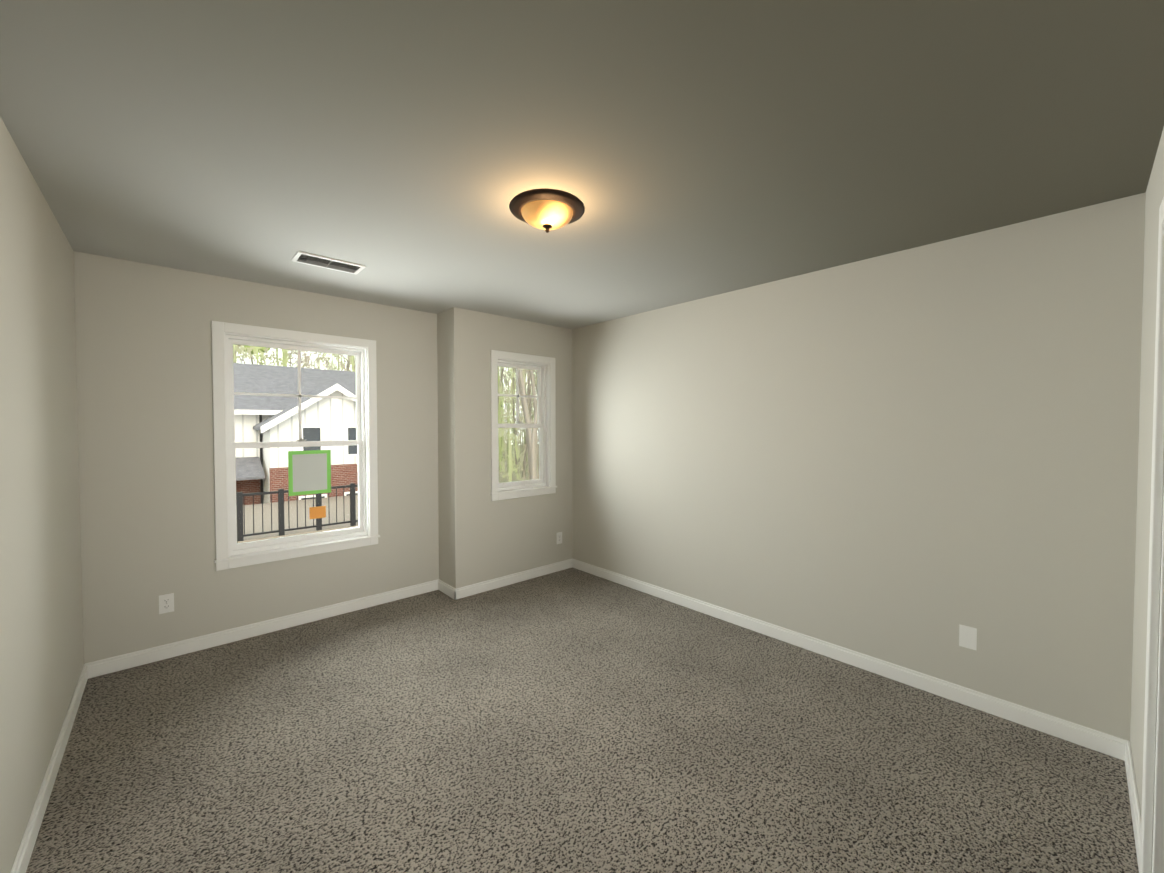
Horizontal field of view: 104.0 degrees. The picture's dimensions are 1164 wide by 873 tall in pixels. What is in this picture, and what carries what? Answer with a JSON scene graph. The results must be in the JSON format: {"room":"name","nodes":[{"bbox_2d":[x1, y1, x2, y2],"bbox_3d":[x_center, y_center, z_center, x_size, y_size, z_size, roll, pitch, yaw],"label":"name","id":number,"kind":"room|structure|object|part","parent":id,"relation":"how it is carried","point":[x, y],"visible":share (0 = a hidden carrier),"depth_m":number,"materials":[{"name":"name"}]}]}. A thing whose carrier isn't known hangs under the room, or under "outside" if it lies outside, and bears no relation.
{"room":"empty bedroom","nodes":[
{"label":"empty bedroom","id":0,"kind":"room"},
{"bbox_2d":[0,117,83,872],"bbox_3d":[-1.562,0.211,1.068,0.120,2.440,4.000,-1,2,-42],"label":"wall","id":1,"kind":"structure","parent":0,"point":[41,639],"depth_m":1.72,"materials":[{"name":"beige paint"}]},
{"bbox_2d":[10,661,93,872],"bbox_3d":[-1.512,1.385,1.141,0.014,0.090,4.000,-1,2,-42],"label":"baseboard","id":2,"kind":"structure","parent":1,"relation":"attached to","point":[24,853],"depth_m":1.79,"materials":[{"name":"white wood"}]},
{"bbox_2d":[74,251,438,663],"bbox_3d":[-2.167,0.158,3.328,2.264,2.440,0.160,-1,2,-42],"label":"wall","id":3,"kind":"structure","parent":0,"point":[145,412],"depth_m":2.90,"materials":[{"name":"beige paint"}]},
{"bbox_2d":[159,593,173,613],"bbox_3d":[-2.598,1.045,2.844,0.070,0.115,0.007,-1,2,-42],"label":"electrical outlet","id":4,"kind":"object","parent":3,"relation":"attached to","point":[166,603],"visible":1,"depth_m":2.84,"materials":[{"name":"white plastic"}]},
{"bbox_2d":[94,579,441,676],"bbox_3d":[-2.053,1.333,3.341,2.114,0.090,0.014,-1,2,-42],"label":"baseboard","id":5,"kind":"structure","parent":3,"relation":"attached to","point":[137,658],"depth_m":3.12,"materials":[{"name":"white wood"}]},
{"bbox_2d":[211,321,379,570],"bbox_3d":[-2.076,0.057,3.372,1.046,1.640,0.165,-1,2,-42],"label":"window","id":6,"kind":"structure","parent":3,"relation":"in","point":[222,561],"depth_m":3.36,"materials":[{"name":"white wood"}]},
{"bbox_3d":[-2.086,0.057,3.383,0.904,1.518,0.135,-1,2,-42],"label":"large window sashes","id":7,"kind":"part","parent":6,"relation":"part of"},
{"bbox_2d":[236,483,357,542],"bbox_3d":[-7.153,2.623,13.438,6.800,3.040,5.380,-1,2,-42],"label":"metal fence","id":8,"kind":"object","parent":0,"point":[299,509],"depth_m":11.16,"materials":[{"name":"black metal"}]},
{"bbox_2d":[437,311,446,582],"bbox_3d":[-1.217,0.141,4.084,0.160,2.440,0.320,-1,2,-42],"label":"wall","id":9,"kind":"structure","parent":0,"point":[441,381],"depth_m":3.97,"materials":[{"name":"beige paint"}]},
{"bbox_2d":[445,307,571,588],"bbox_3d":[-0.589,0.135,4.330,1.420,2.440,0.160,-1,2,-42],"label":"wall","id":10,"kind":"structure","parent":0,"point":[488,538],"depth_m":4.00,"materials":[{"name":"beige paint"}]},
{"bbox_2d":[450,558,573,599],"bbox_3d":[-0.589,1.312,4.240,1.290,0.090,0.014,-1,2,-42],"label":"baseboard","id":11,"kind":"structure","parent":10,"relation":"attached to","point":[480,587],"depth_m":4.16,"materials":[{"name":"white wood"}]},
{"bbox_2d":[490,350,556,500],"bbox_3d":[-0.575,-0.102,4.301,0.742,1.335,0.165,-1,2,-42],"label":"window","id":12,"kind":"structure","parent":10,"relation":"in","point":[495,494],"depth_m":4.37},
{"bbox_3d":[-0.585,-0.102,4.312,0.600,1.213,0.135,-1,2,-42],"label":"small window sashes","id":13,"kind":"part","parent":12,"relation":"part of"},
{"bbox_2d":[557,532,561,543],"bbox_3d":[-0.226,1.020,4.568,0.070,0.115,0.007,-1,2,-42],"label":"electrical outlet","id":14,"kind":"object","parent":10,"relation":"attached to","point":[559,537],"visible":1,"depth_m":4.57,"materials":[{"name":"white plastic"}]},
{"bbox_2d":[0,0,1163,328],"bbox_3d":[0.194,-1.115,1.755,4.044,0.180,5.900,-1,2,-42],"label":"ceiling","id":15,"kind":"structure","parent":0,"point":[404,152],"depth_m":1.53,"materials":[{"name":"white paint"}]},
{"bbox_2d":[291,251,365,274],"bbox_3d":[-1.527,-1.042,2.747,0.360,0.011,0.190,-1,2,-42],"label":"ceiling vent","id":16,"kind":"object","parent":15,"relation":"in","point":[324,262],"visible":0.98,"depth_m":2.73,"materials":[{"name":"white metal"}]},
{"bbox_2d":[509,188,584,232],"bbox_3d":[-0.153,-0.966,2.010,0.334,0.131,0.334,-1,2,-42],"label":"ceiling light","id":17,"kind":"object","parent":15,"relation":"attached to","point":[519,201],"depth_m":1.94,"materials":[{"name":"beige glass"}]},
{"bbox_3d":[-0.153,-0.962,2.010,0.229,0.065,0.229,-1,2,-42],"label":"ceiling light shade","id":18,"kind":"part","parent":17,"relation":"part of","materials":[{"name":"beige glass"}]},
{"bbox_2d":[26,567,1138,872],"bbox_3d":[0.194,1.514,1.817,4.044,0.200,5.900,-1,2,-42],"label":"floor","id":19,"kind":"structure","parent":0,"point":[572,719],"depth_m":1.98,"materials":[{"name":"carpet"}]},
{"bbox_2d":[572,192,1145,740],"bbox_3d":[1.183,0.158,3.347,0.120,2.440,3.680,-1,2,-42],"label":"wall","id":20,"kind":"structure","parent":0,"point":[912,458],"depth_m":2.54,"materials":[{"name":"beige paint"}]},
{"bbox_2d":[574,559,1117,757],"bbox_3d":[1.134,1.334,3.329,0.014,0.090,3.680,-1,2,-42],"label":"baseboard","id":21,"kind":"structure","parent":20,"relation":"attached to","point":[1096,740],"depth_m":2.59,"materials":[{"name":"white wood"}]},
{"bbox_2d":[959,624,976,649],"bbox_3d":[2.012,1.046,2.371,0.007,0.115,0.070,-1,2,-42],"label":"blank wall plate","id":22,"kind":"object","parent":20,"relation":"attached to","point":[967,636],"visible":1,"depth_m":2.37,"materials":[{"name":"white plastic"}]},
{"bbox_2d":[1130,127,1163,852],"bbox_3d":[1.143,0.219,0.743,3.684,2.440,0.120,-1,2,-42],"label":"wall","id":23,"kind":"structure","parent":0,"point":[1155,192],"depth_m":1.72,"materials":[{"name":"beige paint"}]},
{"bbox_2d":[1118,737,1140,872],"bbox_3d":[2.054,1.372,1.689,0.811,0.090,0.014,-1,2,-42],"label":"baseboard","id":24,"kind":"structure","parent":23,"relation":"attached to","point":[1124,746],"depth_m":1.73,"materials":[{"name":"white wood"}]},
{"bbox_2d":[1140,197,1163,872],"bbox_3d":[1.463,0.374,1.051,0.890,2.115,0.137,-1,2,-42],"label":"door frame","id":25,"kind":"structure","parent":23,"relation":"attached to","point":[1151,828],"depth_m":1.35,"materials":[{"name":"white wood"}]},
{"label":"outside","id":26,"kind":"structure","parent":0,"visible":0},
{"bbox_2d":[233,344,538,481],"bbox_3d":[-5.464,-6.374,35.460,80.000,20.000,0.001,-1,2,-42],"label":"trees","id":27,"kind":"object","parent":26,"point":[510,472],"depth_m":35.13,"materials":[{"name":"green plant"}]},
{"bbox_2d":[233,345,538,460],"bbox_3d":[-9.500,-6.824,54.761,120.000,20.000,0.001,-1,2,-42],"label":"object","id":28,"kind":"structure","parent":26,"point":[241,360],"depth_m":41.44,"materials":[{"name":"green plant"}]},
{"bbox_2d":[499,445,537,482],"bbox_3d":[-24.635,3.628,41.918,140.000,0.300,85.000,-1,2,-42],"label":"lawn","id":29,"kind":"structure","parent":26,"point":[514,478],"depth_m":41.69,"materials":[{"name":"green plant"}]},
{"bbox_2d":[233,363,357,505],"bbox_3d":[-14.340,0.556,17.135,16.800,7.000,10.210,-1,2,-42],"label":"neighbouring house","id":30,"kind":"structure","parent":29,"relation":"on","point":[280,385],"depth_m":15.66,"materials":[{"name":"white wood"}]},
{"bbox_2d":[233,345,538,479],"bbox_3d":[-10.143,-10.933,27.456,62.276,29.536,48.315,-1,2,-42],"label":"trees","id":31,"kind":"object","parent":29,"relation":"on","point":[531,448],"depth_m":21.01,"materials":[{"name":"plant"}]},
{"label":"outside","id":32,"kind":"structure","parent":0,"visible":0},
{"bbox_2d":[499,367,538,474],"bbox_3d":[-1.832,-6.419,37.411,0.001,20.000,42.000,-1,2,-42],"label":"trees","id":33,"kind":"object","parent":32,"point":[513,430],"depth_m":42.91,"materials":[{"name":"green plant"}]},
{"bbox_2d":[499,368,538,462],"bbox_3d":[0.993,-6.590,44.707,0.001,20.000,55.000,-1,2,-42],"label":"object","id":34,"kind":"structure","parent":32,"point":[521,416],"depth_m":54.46,"materials":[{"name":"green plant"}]}
]}

